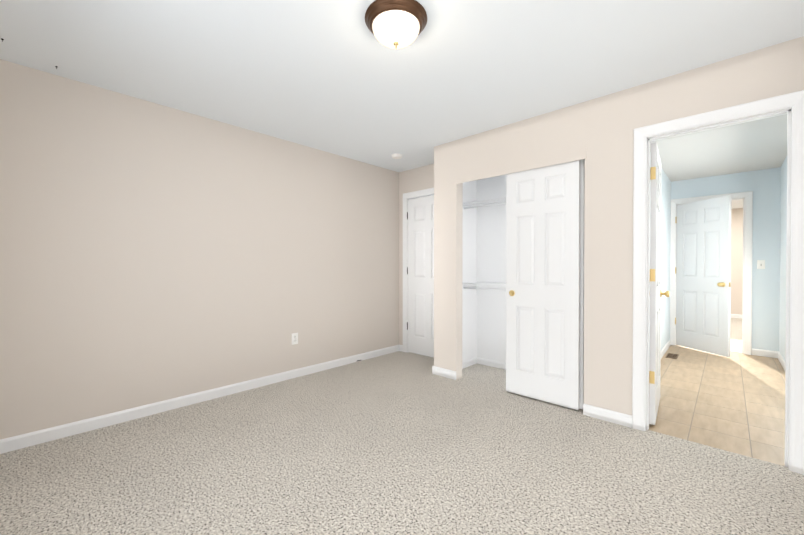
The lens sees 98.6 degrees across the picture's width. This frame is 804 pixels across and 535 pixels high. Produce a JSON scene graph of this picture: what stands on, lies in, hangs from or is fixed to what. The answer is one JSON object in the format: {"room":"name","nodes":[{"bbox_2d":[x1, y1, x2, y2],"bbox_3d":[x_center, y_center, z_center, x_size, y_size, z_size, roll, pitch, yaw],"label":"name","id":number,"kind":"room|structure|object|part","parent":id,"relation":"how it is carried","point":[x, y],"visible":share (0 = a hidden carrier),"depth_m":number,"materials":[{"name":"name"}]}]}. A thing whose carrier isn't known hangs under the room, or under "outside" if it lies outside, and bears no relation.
{"room":"empty bedroom","nodes":[
{"label":"empty bedroom","id":0,"kind":"room"},
{"bbox_2d":[0,59,398,439],"bbox_3d":[-1.341,-0.083,3.442,0.120,2.440,3.910,0,1,43],"label":"wall","id":1,"kind":"structure","parent":0,"point":[151,252],"depth_m":2.76,"materials":[{"name":"beige paint"}]},
{"bbox_2d":[0,345,402,453],"bbox_3d":[-1.276,1.095,3.410,0.030,0.085,3.640,0,1,43],"label":"baseboard","id":2,"kind":"structure","parent":1,"relation":"attached to","point":[13,443],"depth_m":2.76,"materials":[{"name":"white wood"}]},
{"bbox_2d":[292,333,297,344],"bbox_3d":[-1.113,0.731,3.595,0.010,0.115,0.070,0,1,43],"label":"outlet","id":3,"kind":"object","parent":1,"relation":"attached to","point":[294,338],"visible":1,"depth_m":3.59,"materials":[{"name":"white plastic"}]},
{"bbox_2d":[0,351,803,534],"bbox_3d":[0.237,1.177,2.086,4.290,0.060,4.090,0,1,43],"label":"floor carpet","id":4,"kind":"object","parent":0,"point":[400,443],"visible":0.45,"depth_m":1.95,"materials":[{"name":"beige carpet"}]},
{"bbox_2d":[0,0,803,181],"bbox_3d":[1.164,-1.330,3.049,4.290,0.140,6.790,0,1,43],"label":"ceiling","id":5,"kind":"structure","parent":0,"point":[336,77],"depth_m":2.14,"materials":[{"name":"white paint"}]},
{"bbox_2d":[365,0,426,48],"bbox_3d":[-0.031,-1.214,1.792,0.324,0.155,0.324,0,1,43],"label":"ceiling light","id":6,"kind":"object","parent":5,"relation":"attached to","point":[376,8],"depth_m":1.71,"materials":[{"name":"white glass"}]},
{"bbox_3d":[-0.031,-1.210,1.792,0.248,0.082,0.248,0,1,43],"label":"ceiling light shade","id":7,"kind":"part","parent":6,"relation":"part of","materials":[{"name":"white glass"}]},
{"bbox_2d":[391,153,401,158],"bbox_3d":[-0.059,-1.290,3.990,0.128,0.035,0.128,0,1,43],"label":"smoke detector","id":8,"kind":"object","parent":5,"relation":"attached to","point":[396,156],"visible":1,"depth_m":3.95,"materials":[{"name":"white plastic"}]},
{"bbox_2d":[399,164,433,344],"bbox_3d":[0.358,-0.090,4.444,0.976,2.440,0.120,0,1,43],"label":"wall","id":9,"kind":"structure","parent":0,"point":[417,179],"depth_m":4.67,"materials":[{"name":"beige paint"}]},
{"bbox_2d":[403,188,433,352],"bbox_3d":[0.368,0.062,4.424,0.862,2.136,0.142,0,1,43],"label":"door frame","id":10,"kind":"structure","parent":9,"relation":"attached to","point":[418,194],"depth_m":4.63,"materials":[{"name":"white wood"}]},
{"bbox_2d":[407,195,433,357],"bbox_3d":[0.343,0.101,4.403,0.715,2.035,0.163,0,1,43],"label":"door","id":11,"kind":"structure","parent":9,"relation":"in","point":[420,273],"depth_m":4.47,"materials":[{"name":"white wood"}]},
{"bbox_2d":[462,180,476,361],"bbox_3d":[0.690,-0.087,4.002,0.114,2.440,0.668,0,1,43],"label":"wall","id":12,"kind":"structure","parent":0,"point":[469,274],"depth_m":4.02,"materials":[{"name":"white paint"}]},
{"bbox_2d":[476,174,505,362],"bbox_3d":[1.457,-0.085,3.668,1.460,2.440,0.100,0,1,43],"label":"wall","id":13,"kind":"structure","parent":0,"point":[491,304],"depth_m":4.00,"materials":[{"name":"white paint"}]},
{"bbox_2d":[462,281,505,290],"bbox_3d":[1.315,0.197,3.520,1.459,0.078,0.308,0,1,43],"label":"closet shelf","id":14,"kind":"object","parent":13,"relation":"attached to","point":[483,283],"visible":0.23,"depth_m":3.78,"materials":[{"name":"white metal"}]},
{"bbox_2d":[462,357,505,369],"bbox_3d":[1.228,1.102,3.434,1.460,0.070,0.568,0,1,43],"label":"baseboard","id":15,"kind":"structure","parent":13,"relation":"attached to","point":[486,362],"depth_m":3.99,"materials":[{"name":"white wood"}]},
{"bbox_2d":[463,197,505,209],"bbox_3d":[1.315,-0.703,3.513,1.459,0.078,0.308,0,1,43],"label":"closet shelf","id":16,"kind":"object","parent":13,"relation":"attached to","point":[473,205],"visible":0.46,"depth_m":3.75,"materials":[{"name":"white metal"}]},
{"bbox_2d":[434,36,803,414],"bbox_3d":[1.543,-0.077,2.662,3.194,2.440,0.110,0,1,43],"label":"wall","id":17,"kind":"structure","parent":0,"point":[601,129],"depth_m":2.61,"materials":[{"name":"beige paint"}]},
{"bbox_2d":[432,366,455,379],"bbox_3d":[0.450,1.093,3.617,0.275,0.085,0.013,0,1,43],"label":"baseboard","id":18,"kind":"structure","parent":17,"relation":"attached to","point":[439,371],"depth_m":3.61,"materials":[{"name":"white wood"}]},
{"bbox_2d":[455,148,585,183],"bbox_3d":[1.020,-0.897,3.137,1.219,0.083,0.104,0,1,43],"label":"trim","id":19,"kind":"structure","parent":17,"relation":"attached to","point":[569,156],"depth_m":3.02,"materials":[{"name":"beige"}]},
{"bbox_2d":[506,160,580,409],"bbox_3d":[1.187,0.123,2.962,0.616,2.005,0.040,0,1,43],"label":"closet door","id":20,"kind":"structure","parent":17,"relation":"in","point":[542,283],"depth_m":2.93,"materials":[{"name":"white wood"}]},
{"bbox_2d":[580,159,584,408],"bbox_3d":[1.234,0.123,2.981,0.616,2.005,0.035,0,1,43],"label":"closet door","id":21,"kind":"structure","parent":17,"relation":"in","point":[582,182],"depth_m":2.77,"materials":[{"name":"white wood"}]},
{"bbox_2d":[583,404,631,427],"bbox_3d":[1.535,1.100,2.592,0.322,0.085,0.013,0,1,43],"label":"baseboard","id":22,"kind":"structure","parent":17,"relation":"attached to","point":[615,417],"depth_m":2.58,"materials":[{"name":"white wood"}]},
{"bbox_2d":[649,142,669,424],"bbox_3d":[1.997,0.112,2.755,0.163,2.035,0.710,0,1,43],"label":"hall door","id":23,"kind":"structure","parent":17,"relation":"in","point":[656,293],"depth_m":2.50,"materials":[{"name":"white wood"}]},
{"bbox_2d":[632,90,803,474],"bbox_3d":[1.997,0.077,2.234,0.827,2.136,0.149,0,1,43],"label":"door frame","id":24,"kind":"structure","parent":17,"relation":"attached to","point":[791,105],"depth_m":2.02,"materials":[{"name":"white wood"}]},
{"bbox_2d":[649,152,670,359],"bbox_3d":[2.760,-0.086,3.905,0.110,2.440,3.368,0,1,43],"label":"wall","id":25,"kind":"structure","parent":0,"point":[665,243],"depth_m":4.67,"materials":[{"name":"blue"}]},
{"bbox_2d":[661,339,670,357],"bbox_3d":[2.805,1.091,3.871,0.013,0.085,3.368,0,1,43],"label":"baseboard","id":26,"kind":"structure","parent":25,"relation":"attached to","point":[666,347],"depth_m":4.64,"materials":[{"name":"white wood"}]},
{"bbox_2d":[648,345,784,465],"bbox_3d":[3.188,1.169,3.493,1.310,0.056,3.493,0,1,43],"label":"floor","id":27,"kind":"structure","parent":0,"point":[734,402],"depth_m":2.95,"materials":[{"name":"beige tile"}]},
{"bbox_2d":[665,353,678,358],"bbox_3d":[3.495,1.131,4.470,0.115,0.005,0.290,0,1,43],"label":"floor vent","id":28,"kind":"object","parent":27,"relation":"in","point":[671,355],"visible":0.98,"depth_m":4.44,"materials":[{"name":"brown metal"}]},
{"bbox_2d":[671,167,780,350],"bbox_3d":[4.459,-0.092,4.692,3.600,2.440,0.110,0,1,43],"label":"wall","id":29,"kind":"structure","parent":0,"point":[764,185],"depth_m":4.45,"materials":[{"name":"blue paint"}]},
{"bbox_2d":[675,196,730,356],"bbox_3d":[4.065,0.098,4.699,0.592,2.035,0.487,0,1,43],"label":"door","id":30,"kind":"structure","parent":29,"relation":"in","point":[703,276],"depth_m":4.65,"materials":[{"name":"white wood"}]},
{"bbox_2d":[670,191,752,354],"bbox_3d":[4.295,0.059,4.848,0.862,2.136,0.149,0,1,43],"label":"door frame","id":31,"kind":"structure","parent":29,"relation":"attached to","point":[746,198],"depth_m":4.56,"materials":[{"name":"white wood"}]},
{"bbox_2d":[757,260,764,268],"bbox_3d":[4.622,-0.050,4.451,0.070,0.115,0.017,0,1,43],"label":"light switch","id":32,"kind":"object","parent":29,"relation":"attached to","point":[760,264],"visible":1,"depth_m":4.45,"materials":[{"name":"white plastic"}]},
{"bbox_2d":[752,348,776,356],"bbox_3d":[5.181,1.090,4.105,1.452,0.085,0.013,0,1,43],"label":"baseboard","id":33,"kind":"structure","parent":29,"relation":"attached to","point":[767,353],"depth_m":4.43,"materials":[{"name":"white wood"}]},
{"bbox_2d":[730,318,741,352],"bbox_3d":[5.948,1.147,6.279,3.600,0.060,4.350,0,1,43],"label":"floor","id":34,"kind":"structure","parent":0,"point":[736,335],"depth_m":5.78,"materials":[{"name":"white"}]},
{"bbox_2d":[731,208,742,314],"bbox_3d":[7.407,-0.115,7.816,3.600,2.440,0.100,0,1,43],"label":"wall","id":35,"kind":"structure","parent":0,"point":[736,259],"depth_m":7.70,"materials":[{"name":"beige paint"}]},
{"bbox_2d":[731,314,741,318],"bbox_3d":[7.365,1.063,7.787,3.330,0.085,0.013,0,1,43],"label":"baseboard","id":36,"kind":"structure","parent":35,"relation":"attached to","point":[732,315],"depth_m":7.70,"materials":[{"name":"white wood"}]},
{"bbox_2d":[731,200,742,208],"bbox_3d":[5.969,-1.374,6.283,3.600,0.100,4.290,0,1,43],"label":"ceiling","id":37,"kind":"structure","parent":0,"point":[735,204],"depth_m":7.19,"materials":[{"name":"white paint"}]},
{"bbox_2d":[779,156,786,359],"bbox_3d":[3.632,-0.081,3.081,0.110,2.440,3.368,0,1,43],"label":"wall","id":38,"kind":"structure","parent":0,"point":[783,224],"depth_m":4.09,"materials":[{"name":"blue"}]},
{"bbox_2d":[776,351,784,370],"bbox_3d":[3.588,1.097,3.131,0.013,0.085,3.368,0,1,43],"label":"baseboard","id":39,"kind":"structure","parent":38,"relation":"attached to","point":[778,355],"depth_m":4.11,"materials":[{"name":"white wood"}]}
]}

